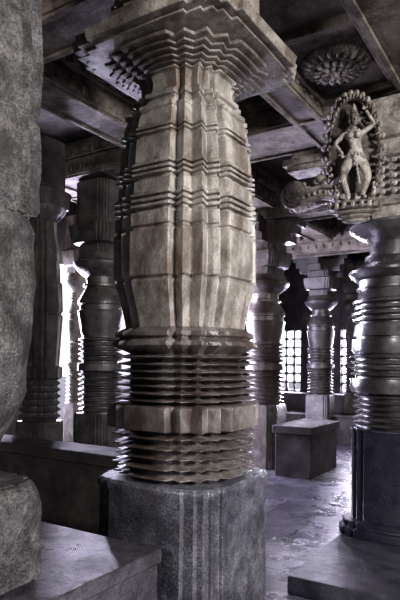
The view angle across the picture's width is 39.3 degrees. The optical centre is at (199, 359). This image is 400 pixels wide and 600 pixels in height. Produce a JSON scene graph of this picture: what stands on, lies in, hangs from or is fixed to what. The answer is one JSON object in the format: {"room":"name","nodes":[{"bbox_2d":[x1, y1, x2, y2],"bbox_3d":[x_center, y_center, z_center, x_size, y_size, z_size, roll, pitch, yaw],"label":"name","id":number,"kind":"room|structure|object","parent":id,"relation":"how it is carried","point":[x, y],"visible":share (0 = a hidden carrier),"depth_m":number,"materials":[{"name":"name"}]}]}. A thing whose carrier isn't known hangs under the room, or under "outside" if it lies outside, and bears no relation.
{"room":"house of worship","nodes":[
{"label":"house of worship","id":0,"kind":"room"},
{"bbox_2d":[1,201,120,434],"bbox_3d":[-3.292,-0.479,6.678,0.350,3.900,14.700,0,0,33],"label":"wall","id":1,"kind":"structure","parent":0,"point":[61,226],"depth_m":8.29,"materials":[{"name":"stone"}]},
{"bbox_2d":[65,185,76,202],"bbox_3d":[-2.203,-2.229,5.991,0.500,0.380,14.700,1,0,33],"label":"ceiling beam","id":2,"kind":"structure","parent":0,"point":[70,190],"depth_m":6.83,"materials":[{"name":"grey stone"}]},
{"bbox_2d":[40,0,114,65],"bbox_3d":[0.092,-2.210,2.897,9.400,0.378,0.500,1,0,33],"label":"ceiling beam","id":3,"kind":"structure","parent":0,"point":[63,20],"depth_m":3.39,"materials":[{"name":"grey stone"}]},
{"bbox_2d":[35,108,294,180],"bbox_3d":[0.833,-2.543,4.052,10.200,0.300,15.500,0,0,33],"label":"ceiling","id":4,"kind":"structure","parent":0,"point":[51,125],"depth_m":5.99,"materials":[{"name":"stone"}]},
{"bbox_2d":[40,53,369,258],"bbox_3d":[-0.729,-2.216,5.048,0.500,0.380,14.700,1,0,33],"label":"ceiling beam","id":5,"kind":"structure","parent":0,"point":[69,91],"depth_m":4.67,"materials":[{"name":"grey stone"}]},
{"bbox_2d":[65,90,397,199],"bbox_3d":[1.342,-2.200,4.852,9.400,0.377,0.780,1,0,33],"label":"ceiling beam","id":6,"kind":"structure","parent":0,"point":[270,135],"depth_m":5.41,"materials":[{"name":"grey stone"}]},
{"bbox_2d":[239,259,348,393],"bbox_3d":[4.869,-0.407,10.391,10.100,3.900,0.350,0,0,33],"label":"wall","id":7,"kind":"structure","parent":0,"point":[297,317],"depth_m":11.88,"materials":[{"name":"stone"}]},
{"bbox_2d":[280,331,300,390],"bbox_3d":[1.896,0.011,12.189,0.786,1.380,0.079,0,0,33],"label":"window","id":8,"kind":"structure","parent":7,"relation":"in","point":[294,338],"depth_m":12.11,"materials":[{"name":"stone"}]},
{"bbox_2d":[341,330,346,392],"bbox_3d":[3.155,0.022,11.384,0.636,1.380,0.079,0,0,33],"label":"window","id":9,"kind":"structure","parent":7,"relation":"in","point":[343,338],"depth_m":11.51,"materials":[{"name":"stone"}]},
{"bbox_2d":[260,78,328,147],"bbox_3d":[0.569,-2.205,4.219,0.380,0.380,14.700,1,0,33],"label":"ceiling beam","id":10,"kind":"structure","parent":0,"point":[292,100],"depth_m":4.52,"materials":[{"name":"grey stone"}]},
{"bbox_2d":[256,174,338,220],"bbox_3d":[2.580,-2.143,6.790,9.400,0.470,0.540,1,0,33],"label":"ceiling beam","id":11,"kind":"structure","parent":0,"point":[321,212],"depth_m":7.46,"materials":[{"name":"grey stone"}]},
{"bbox_2d":[265,444,351,599],"bbox_3d":[0.797,1.607,4.052,10.200,0.200,15.500,0,0,33],"label":"floor","id":12,"kind":"structure","parent":0,"point":[303,516],"depth_m":5.40,"materials":[{"name":"grey stone"}]},
{"bbox_2d":[15,134,71,440],"bbox_3d":[-1.497,-0.273,5.250,0.457,3.522,0.455,0,0,33],"label":"pillar","id":13,"kind":"structure","parent":12,"relation":"on","point":[39,415],"depth_m":5.12,"materials":[{"name":"stone"}]},
{"bbox_2d":[0,434,121,534],"bbox_3d":[-1.697,1.055,4.581,3.220,0.860,0.300,0,0,33],"label":"stone parapet","id":14,"kind":"object","parent":12,"relation":"on","point":[67,474],"visible":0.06,"depth_m":4.00,"materials":[{"name":"grey stone"}]},
{"bbox_2d":[62,215,86,441],"bbox_3d":[-1.757,-0.275,8.000,0.380,3.522,0.379,0,0,33],"label":"pillar","id":15,"kind":"structure","parent":12,"relation":"on","point":[74,282],"depth_m":7.88,"materials":[{"name":"grey stone"}]},
{"bbox_2d":[0,521,161,599],"bbox_3d":[-2.954,1.152,1.614,3.700,0.645,4.547,0,0,33],"label":"stone platform","id":16,"kind":"object","parent":12,"relation":"on","point":[76,564],"visible":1,"depth_m":2.37,"materials":[{"name":"grey stone"}]},
{"bbox_2d":[0,0,43,598],"bbox_3d":[-0.965,-0.611,2.100,0.792,2.905,0.793,0,0,33],"label":"pillar","id":17,"kind":"structure","parent":16,"relation":"on","point":[21,21],"depth_m":2.03,"materials":[{"name":"stone"}]},
{"bbox_2d":[69,177,123,447],"bbox_3d":[-1.149,-0.270,6.500,0.647,3.522,0.647,0,0,33],"label":"pillar","id":18,"kind":"structure","parent":12,"relation":"on","point":[100,314],"depth_m":6.29,"materials":[{"name":"stone"}]},
{"bbox_2d":[98,466,266,599],"bbox_3d":[-0.084,1.050,3.001,0.766,0.903,0.767,0,0,33],"label":"column base","id":19,"kind":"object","parent":12,"relation":"on","point":[210,536],"depth_m":2.66,"materials":[{"name":"grey stone"}]},
{"bbox_2d":[107,326,258,483],"bbox_3d":[-0.078,0.221,3.000,0.723,0.770,0.722,0,0,33],"label":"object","id":20,"kind":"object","parent":19,"relation":"on","point":[184,417],"depth_m":2.73,"materials":[{"name":"grey stone"}]},
{"bbox_2d":[113,62,255,329],"bbox_3d":[-0.068,-0.808,3.000,0.679,1.297,0.679,0,0,33],"label":"shaft","id":21,"kind":"object","parent":20,"relation":"on","point":[184,245],"visible":1,"depth_m":2.74,"materials":[{"name":"beige stone"}]},
{"bbox_2d":[104,26,267,102],"bbox_3d":[-0.062,-1.500,3.000,0.805,0.100,0.803,0,0,33],"label":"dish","id":22,"kind":"object","parent":21,"relation":"on","point":[139,57],"visible":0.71,"depth_m":2.74,"materials":[{"name":"grey stone"}]},
{"bbox_2d":[70,0,297,100],"bbox_3d":[-0.059,-1.783,3.001,0.993,0.478,0.992,0,0,33],"label":"capital","id":23,"kind":"object","parent":22,"relation":"on","point":[127,21],"visible":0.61,"depth_m":2.67,"materials":[{"name":"grey stone"}]},
{"bbox_2d":[245,213,305,469],"bbox_3d":[0.932,-0.252,8.000,0.963,3.522,0.964,0,0,-12],"label":"pillar","id":24,"kind":"structure","parent":12,"relation":"on","point":[265,321],"depth_m":7.75,"materials":[{"name":"grey stone"}]},
{"bbox_2d":[240,391,360,444],"bbox_3d":[2.616,1.103,10.844,4.340,0.840,1.300,0,0,33],"label":"window seat","id":25,"kind":"object","parent":12,"relation":"on","point":[295,402],"visible":0.12,"depth_m":10.85,"materials":[{"name":"stone"}]},
{"bbox_2d":[272,418,339,479],"bbox_3d":[1.455,1.183,7.609,0.550,0.660,1.060,0,0,33],"label":"stone bench","id":26,"kind":"object","parent":12,"relation":"on","point":[305,448],"visible":1,"depth_m":7.25,"materials":[{"name":"grey stone"}]},
{"bbox_2d":[293,254,350,419],"bbox_3d":[2.241,-0.241,10.400,0.907,3.522,0.908,1,0,-13],"label":"pillar","id":27,"kind":"structure","parent":12,"relation":"on","point":[320,282],"depth_m":10.20,"materials":[{"name":"stone"}]},
{"bbox_2d":[336,256,365,413],"bbox_3d":[3.002,-0.234,10.900,0.765,3.522,0.764,0,0,-12],"label":"pillar","id":28,"kind":"structure","parent":12,"relation":"on","point":[350,287],"depth_m":10.79,"materials":[{"name":"stone"}]},
{"bbox_2d":[259,0,395,107],"bbox_3d":[0.801,-2.168,3.738,0.632,0.151,1.782,1,0,33],"label":"ceiling panel","id":29,"kind":"object","parent":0,"point":[305,26],"depth_m":3.67,"materials":[{"name":"grey stone"}]},
{"bbox_2d":[301,43,370,84],"bbox_3d":[0.976,-2.094,4.041,0.491,0.136,0.490,1,0,33],"label":"lotus","id":30,"kind":"object","parent":29,"relation":"attached to","point":[339,62],"depth_m":3.94,"materials":[{"name":"grey stone"}]},
{"bbox_2d":[286,217,369,258],"bbox_3d":[3.711,-2.083,8.559,9.400,0.570,0.540,1,0,33],"label":"ceiling beam","id":31,"kind":"structure","parent":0,"point":[342,242],"depth_m":9.34,"materials":[{"name":"grey stone"}]},
{"bbox_2d":[287,534,399,599],"bbox_3d":[4.637,1.480,5.656,4.660,0.120,7.860,0,0,33],"label":"stone platform","id":32,"kind":"structure","parent":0,"point":[347,567],"depth_m":3.65,"materials":[{"name":"stone"}]},
{"bbox_2d":[339,425,399,545],"bbox_3d":[1.652,0.972,4.600,0.868,0.845,0.868,1,0,33],"label":"pillar","id":33,"kind":"structure","parent":32,"relation":"on","point":[374,513],"depth_m":4.36,"materials":[{"name":"grey stone"}]},
{"bbox_2d":[349,215,399,430],"bbox_3d":[1.662,-0.272,4.600,0.860,1.648,0.860,0,0,33],"label":"turned shaft","id":34,"kind":"object","parent":33,"relation":"on","point":[376,345],"visible":1,"depth_m":4.36,"materials":[{"name":"grey stone"}]},
{"bbox_2d":[281,93,399,219],"bbox_3d":[1.675,-1.545,4.600,1.637,0.923,1.639,1,0,-13],"label":"capital","id":35,"kind":"object","parent":34,"relation":"on","point":[298,197],"visible":0.49,"depth_m":4.42,"materials":[{"name":"stone"}]},
{"bbox_2d":[321,90,386,223],"bbox_3d":[1.189,-1.467,4.215,0.447,0.923,0.666,1,0,26],"label":"sculpture","id":36,"kind":"object","parent":35,"relation":"attached to","point":[352,157],"visible":1,"depth_m":4.04,"materials":[{"name":"stone"}]},
{"bbox_2d":[344,0,399,92],"bbox_3d":[1.420,-2.198,3.674,0.580,0.379,14.700,1,0,33],"label":"ceiling beam","id":37,"kind":"structure","parent":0,"point":[378,20],"depth_m":3.42,"materials":[{"name":"grey stone"}]},
{"label":"outside","id":38,"kind":"structure","parent":0,"visible":0},
{"bbox_2d":[57,377,346,420],"bbox_3d":[-0.188,1.858,9.012,70.000,0.280,75.000,0,0,33],"label":"ground","id":39,"kind":"structure","parent":38,"point":[63,381],"depth_m":33.63,"materials":[{"name":"stone"}]}
]}

